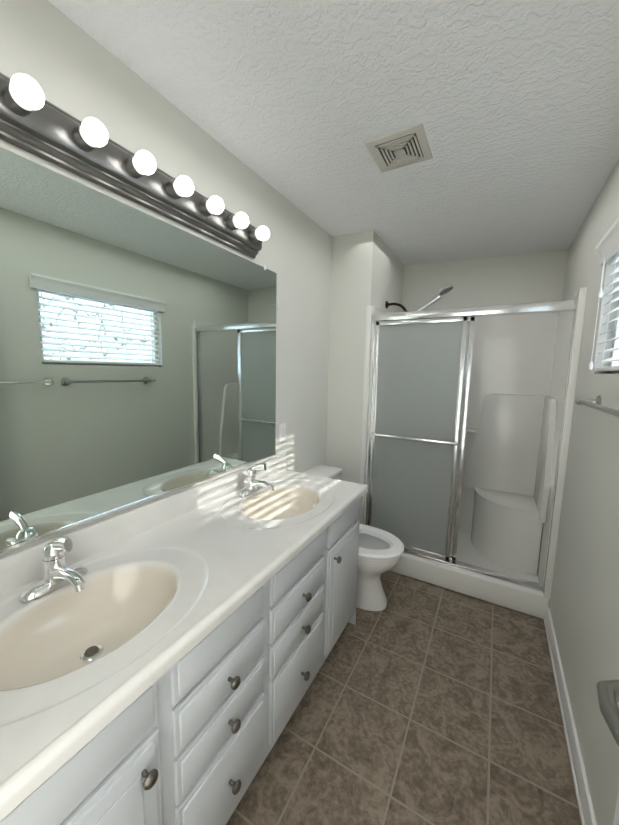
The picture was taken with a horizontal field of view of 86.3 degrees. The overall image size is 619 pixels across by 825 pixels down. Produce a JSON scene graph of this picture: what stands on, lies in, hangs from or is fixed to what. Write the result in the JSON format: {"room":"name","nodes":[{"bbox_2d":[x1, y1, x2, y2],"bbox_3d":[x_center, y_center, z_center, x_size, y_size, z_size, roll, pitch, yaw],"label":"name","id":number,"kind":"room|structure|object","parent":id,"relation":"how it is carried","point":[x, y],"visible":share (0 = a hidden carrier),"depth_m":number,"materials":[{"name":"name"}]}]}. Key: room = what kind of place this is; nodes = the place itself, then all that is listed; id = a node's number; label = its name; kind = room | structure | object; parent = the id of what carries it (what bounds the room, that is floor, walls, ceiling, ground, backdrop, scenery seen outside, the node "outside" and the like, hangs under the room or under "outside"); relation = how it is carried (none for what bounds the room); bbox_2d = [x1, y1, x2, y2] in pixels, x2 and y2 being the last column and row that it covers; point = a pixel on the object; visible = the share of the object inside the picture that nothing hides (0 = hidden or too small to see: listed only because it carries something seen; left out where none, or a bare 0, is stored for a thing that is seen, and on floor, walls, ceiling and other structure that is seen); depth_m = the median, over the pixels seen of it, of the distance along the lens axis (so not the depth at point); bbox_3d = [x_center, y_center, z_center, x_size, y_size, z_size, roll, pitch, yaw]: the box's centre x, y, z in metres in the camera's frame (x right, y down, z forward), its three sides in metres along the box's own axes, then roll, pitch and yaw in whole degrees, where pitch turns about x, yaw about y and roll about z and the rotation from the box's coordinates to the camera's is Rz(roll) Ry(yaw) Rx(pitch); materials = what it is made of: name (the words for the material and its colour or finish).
{"room":"bathroom","nodes":[
{"label":"bathroom","id":0,"kind":"room"},
{"bbox_2d":[0,0,331,557],"bbox_3d":[-0.291,-0.005,1.940,0.100,2.490,3.500,5,8,29],"label":"wall","id":1,"kind":"structure","parent":0,"point":[66,64],"depth_m":1.40,"materials":[{"name":"white paint"}]},
{"bbox_2d":[0,72,261,258],"bbox_3d":[-0.550,-0.807,1.145,0.099,0.156,1.230,5,8,29],"label":"sconce","id":2,"kind":"object","parent":1,"relation":"attached to","point":[50,132],"visible":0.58,"depth_m":1.03,"materials":[{"name":"silver metal"}]},
{"bbox_2d":[10,73,269,240],"bbox_3d":[-0.484,-0.802,1.115,0.063,0.063,1.127,5,8,29],"label":"bulbs","id":3,"kind":"object","parent":2,"relation":"attached to","point":[27,91],"visible":1,"depth_m":0.92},
{"bbox_2d":[0,147,276,553],"bbox_3d":[-0.616,-0.192,1.218,0.010,1.071,1.690,5,8,29],"label":"mirror","id":4,"kind":"object","parent":1,"relation":"attached to","point":[137,356],"visible":1,"depth_m":1.12,"materials":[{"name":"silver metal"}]},
{"bbox_2d":[0,454,285,597],"bbox_3d":[-0.603,0.401,1.320,0.019,0.102,1.812,5,8,29],"label":"backsplash","id":5,"kind":"structure","parent":1,"relation":"attached to","point":[17,568],"depth_m":1.21,"materials":[{"name":"white stone"}]},
{"bbox_2d":[279,423,285,442],"bbox_3d":[-0.167,0.127,2.072,0.007,0.114,0.070,5,8,29],"label":"electrical outlet plate","id":6,"kind":"object","parent":1,"relation":"attached to","point":[282,432],"visible":1,"depth_m":2.06,"materials":[{"name":"white plastic"}]},
{"bbox_2d":[48,0,618,264],"bbox_3d":[0.441,-1.177,1.386,1.730,0.142,3.500,5,8,29],"label":"ceiling","id":7,"kind":"structure","parent":0,"point":[512,106],"depth_m":1.17,"materials":[{"name":"white paint"}]},
{"bbox_2d":[365,124,432,172],"bbox_3d":[0.394,-1.141,1.441,0.236,0.016,0.236,5,8,29],"label":"ceiling vent","id":8,"kind":"object","parent":7,"relation":"in","point":[400,148],"visible":1,"depth_m":1.42,"materials":[{"name":"grey plastic"}]},
{"bbox_2d":[326,230,403,483],"bbox_3d":[0.494,-0.110,2.891,0.320,2.490,0.860,5,8,29],"label":"wall","id":9,"kind":"structure","parent":0,"point":[367,268],"depth_m":2.48,"materials":[{"name":"white paint"}]},
{"bbox_2d":[385,284,453,311],"bbox_3d":[0.830,-0.346,2.614,0.499,1.245,0.124,5,8,29],"label":"shower head","id":10,"kind":"object","parent":9,"relation":"attached to","point":[444,289],"visible":0.54,"depth_m":2.48},
{"bbox_2d":[226,571,581,824],"bbox_3d":[0.393,1.324,1.702,1.730,0.060,3.500,5,8,29],"label":"floor","id":11,"kind":"structure","parent":0,"point":[422,703],"depth_m":1.39,"materials":[{"name":"tile"}]},
{"bbox_2d":[0,474,367,824],"bbox_3d":[-0.369,0.918,1.242,0.582,0.830,1.804,5,8,29],"label":"bathroom vanity","id":12,"kind":"object","parent":11,"relation":"on","point":[162,660],"depth_m":0.87,"materials":[{"name":"white paint"}]},
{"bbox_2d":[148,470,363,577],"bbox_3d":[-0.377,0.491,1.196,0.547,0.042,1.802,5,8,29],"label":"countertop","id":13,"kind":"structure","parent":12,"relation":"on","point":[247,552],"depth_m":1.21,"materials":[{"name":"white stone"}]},
{"bbox_2d":[12,533,91,605],"bbox_3d":[-0.679,0.417,0.913,0.172,0.165,0.164,5,8,29],"label":"faucet","id":14,"kind":"object","parent":13,"relation":"on","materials":[{"name":"silver metal"}]},
{"bbox_2d":[0,542,223,753],"bbox_3d":[-0.566,0.581,0.867,0.392,0.136,0.529,5,8,29],"label":"sink","id":15,"kind":"object","parent":13,"relation":"in","point":[53,648],"depth_m":0.89,"materials":[{"name":"beige ceramic"}]},
{"bbox_2d":[236,462,275,497],"bbox_3d":[-0.249,0.330,1.665,0.172,0.165,0.164,5,8,29],"label":"faucet","id":16,"kind":"object","parent":13,"relation":"on","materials":[{"name":"silver metal"}]},
{"bbox_2d":[212,478,343,537],"bbox_3d":[-0.136,0.494,1.619,0.392,0.136,0.528,5,8,29],"label":"sink","id":17,"kind":"object","parent":13,"relation":"in","point":[282,512],"depth_m":1.68,"materials":[{"name":"beige ceramic"}]},
{"bbox_2d":[302,464,403,610],"bbox_3d":[0.259,0.832,2.202,0.726,0.785,0.460,5,8,29],"label":"toilet","id":18,"kind":"object","parent":11,"relation":"on","point":[380,551],"visible":0.46,"depth_m":2.08,"materials":[{"name":"white ceramic"}]},
{"bbox_2d":[360,287,587,619],"bbox_3d":[1.141,0.212,2.556,1.238,1.960,0.864,5,8,29],"label":"shower stall","id":19,"kind":"object","parent":11,"relation":"on","point":[519,367],"visible":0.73,"depth_m":2.55,"materials":[{"name":"white plastic"}]},
{"bbox_2d":[402,249,567,316],"bbox_3d":[1.257,-0.110,3.011,1.530,2.490,0.100,5,8,29],"label":"wall","id":20,"kind":"structure","parent":0,"point":[533,277],"depth_m":2.71,"materials":[{"name":"white paint"}]},
{"bbox_2d":[549,159,618,824],"bbox_3d":[1.126,0.123,1.145,0.100,2.490,3.500,5,8,29],"label":"wall","id":21,"kind":"structure","parent":0,"point":[584,605],"depth_m":1.40,"materials":[{"name":"white paint"}]},
{"bbox_2d":[366,300,576,591],"bbox_3d":[0.965,0.199,2.213,1.200,1.745,0.084,5,8,29],"label":"shower door frame","id":22,"kind":"object","parent":21,"relation":"attached to","point":[421,372],"visible":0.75,"depth_m":2.30,"materials":[{"name":"glass"}]},
{"bbox_2d":[544,607,596,824],"bbox_3d":[0.838,1.347,0.952,0.021,0.098,2.440,5,8,29],"label":"baseboard","id":23,"kind":"structure","parent":21,"relation":"attached to","point":[585,805],"depth_m":1.29,"materials":[{"name":"white wood"}]},
{"bbox_2d":[575,395,618,417],"bbox_3d":[1.038,-0.016,1.150,0.080,0.060,0.700,5,8,29],"label":"towel rail","id":24,"kind":"object","parent":21,"relation":"attached to","point":[595,403],"visible":1,"depth_m":1.23,"materials":[{"name":"grey metal"}]},
{"bbox_2d":[588,217,618,370],"bbox_3d":[1.097,-0.423,1.087,0.100,0.562,0.990,5,8,29],"label":"window blind","id":25,"kind":"object","parent":21,"relation":"attached to","point":[607,248],"visible":1,"depth_m":1.38,"materials":[{"name":"white plastic"}]},
{"bbox_2d":[609,300,618,373],"bbox_3d":[1.155,-0.405,1.056,0.045,0.560,0.920,5,8,29],"label":"window","id":26,"kind":"structure","parent":21,"relation":"in","point":[615,343],"depth_m":1.45,"materials":[{"name":"white glass"}]},
{"bbox_3d":[-0.421,0.228,0.073,1.530,2.490,0.100,5,8,29],"label":"wall","id":27,"kind":"structure","parent":0,"visible":0},
{"bbox_2d":[596,679,618,824],"bbox_3d":[0.367,0.455,0.182,0.198,2.018,0.820,5,8,29],"label":"door leaf","id":28,"kind":"structure","parent":27,"relation":"in","point":[608,694],"depth_m":0.48,"materials":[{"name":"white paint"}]}
]}

